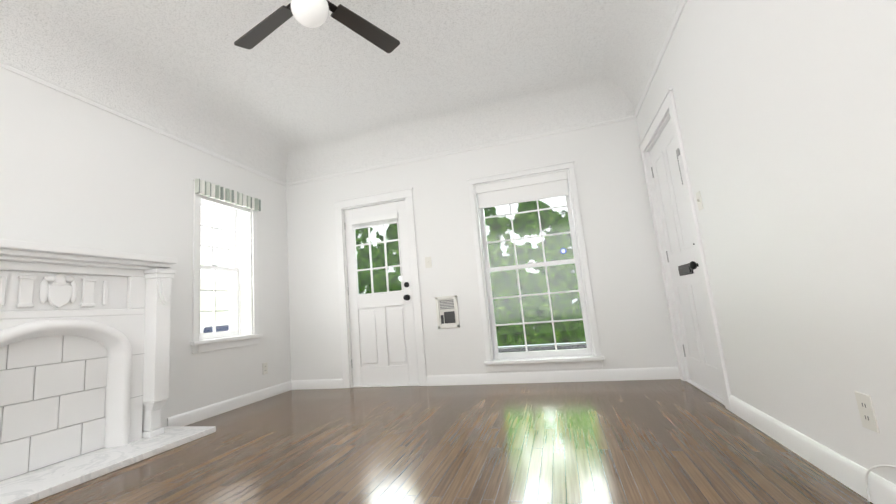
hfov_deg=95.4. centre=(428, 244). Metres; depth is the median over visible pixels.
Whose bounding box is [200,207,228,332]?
backdrop
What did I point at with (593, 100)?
cove
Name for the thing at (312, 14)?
globe
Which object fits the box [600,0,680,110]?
cove
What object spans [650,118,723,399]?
door
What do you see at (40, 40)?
cove
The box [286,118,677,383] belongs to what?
wall
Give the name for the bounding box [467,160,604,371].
window
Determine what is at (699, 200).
light switch
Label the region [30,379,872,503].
floor
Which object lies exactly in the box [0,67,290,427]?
wall
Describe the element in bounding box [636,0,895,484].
wall
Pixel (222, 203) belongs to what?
window blind
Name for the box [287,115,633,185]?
rail
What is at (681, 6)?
rail
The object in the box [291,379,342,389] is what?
baseboard
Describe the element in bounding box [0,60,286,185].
rail
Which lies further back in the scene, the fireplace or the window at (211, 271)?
the window at (211, 271)
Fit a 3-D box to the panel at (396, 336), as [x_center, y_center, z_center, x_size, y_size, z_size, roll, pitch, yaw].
[-0.518,0.479,4.477,0.634,1.610,0.101,-8,-10,17]
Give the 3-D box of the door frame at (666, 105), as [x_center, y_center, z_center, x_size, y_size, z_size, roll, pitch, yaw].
[2.055,0.021,3.114,0.316,2.133,1.104,-8,-10,17]
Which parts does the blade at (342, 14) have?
fan blade bracket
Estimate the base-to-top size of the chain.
0.252 m
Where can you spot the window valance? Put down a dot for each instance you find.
(210, 190)
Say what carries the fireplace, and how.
on the floor
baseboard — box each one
[167,381,290,425]
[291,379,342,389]
[427,367,679,385]
[729,395,895,503]
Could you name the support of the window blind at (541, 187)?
attached to the window at (534, 278)
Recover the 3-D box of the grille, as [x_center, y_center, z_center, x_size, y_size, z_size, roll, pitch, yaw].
[0.187,0.623,4.224,0.150,0.089,0.007,-8,-10,17]
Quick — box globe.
[290,0,328,28]
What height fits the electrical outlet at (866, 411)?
0.116 m
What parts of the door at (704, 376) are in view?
right door hinge, right door hardware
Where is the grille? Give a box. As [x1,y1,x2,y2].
[439,299,454,309]
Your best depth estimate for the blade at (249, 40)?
2.38 m
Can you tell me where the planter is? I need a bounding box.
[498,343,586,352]
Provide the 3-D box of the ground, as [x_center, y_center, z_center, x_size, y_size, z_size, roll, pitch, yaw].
[0.125,1.386,3.450,24.000,0.070,20.000,-8,-10,17]
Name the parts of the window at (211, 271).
blind cord, left window sashes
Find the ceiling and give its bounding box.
[37,0,613,146]
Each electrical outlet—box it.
[263,362,267,374]
[854,391,879,432]
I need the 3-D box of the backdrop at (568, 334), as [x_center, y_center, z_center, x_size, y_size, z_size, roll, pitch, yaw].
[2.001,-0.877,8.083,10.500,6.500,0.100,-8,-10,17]
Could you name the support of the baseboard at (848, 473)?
attached to the wall at (786, 111)
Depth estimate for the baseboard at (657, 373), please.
3.81 m
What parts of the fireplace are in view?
arch moulding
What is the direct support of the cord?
on the floor
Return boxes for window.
[190,179,262,353]
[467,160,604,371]
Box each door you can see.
[344,200,418,385]
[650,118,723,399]
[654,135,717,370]
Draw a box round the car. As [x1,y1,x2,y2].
[203,325,228,332]
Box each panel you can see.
[355,224,409,363]
[435,295,459,328]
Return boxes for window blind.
[201,195,249,212]
[476,171,568,208]
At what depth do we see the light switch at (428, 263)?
4.34 m
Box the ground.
[498,342,584,346]
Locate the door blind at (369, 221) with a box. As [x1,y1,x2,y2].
[351,213,397,229]
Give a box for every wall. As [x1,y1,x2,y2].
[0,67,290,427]
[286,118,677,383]
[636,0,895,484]
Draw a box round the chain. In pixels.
[676,148,682,184]
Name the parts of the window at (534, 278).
far window sashes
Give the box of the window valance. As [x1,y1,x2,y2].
[195,178,260,210]
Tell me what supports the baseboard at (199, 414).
attached to the wall at (74, 172)
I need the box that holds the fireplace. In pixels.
[0,238,215,503]
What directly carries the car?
on the ground
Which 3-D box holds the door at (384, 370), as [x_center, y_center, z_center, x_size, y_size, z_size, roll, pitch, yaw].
[-0.537,0.529,4.525,0.767,1.981,0.050,-8,-10,17]
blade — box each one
[234,6,292,48]
[327,0,399,52]
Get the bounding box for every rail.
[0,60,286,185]
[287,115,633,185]
[633,0,686,118]
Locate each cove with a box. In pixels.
[0,0,290,182]
[286,77,634,182]
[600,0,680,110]
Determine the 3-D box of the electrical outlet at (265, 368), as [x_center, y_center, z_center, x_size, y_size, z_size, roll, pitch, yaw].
[-1.718,1.303,4.278,0.008,0.116,0.072,-8,-10,17]
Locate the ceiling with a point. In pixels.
(291, 81)
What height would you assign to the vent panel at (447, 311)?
0.325 m
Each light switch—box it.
[425,257,431,267]
[696,191,702,210]
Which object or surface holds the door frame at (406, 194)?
attached to the wall at (634, 328)
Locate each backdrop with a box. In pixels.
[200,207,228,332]
[355,196,585,345]
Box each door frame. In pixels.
[333,187,426,387]
[639,87,731,411]
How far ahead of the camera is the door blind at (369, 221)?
4.60 m
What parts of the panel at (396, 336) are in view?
panel, knob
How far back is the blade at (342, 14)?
2.44 m
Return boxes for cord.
[865,465,895,501]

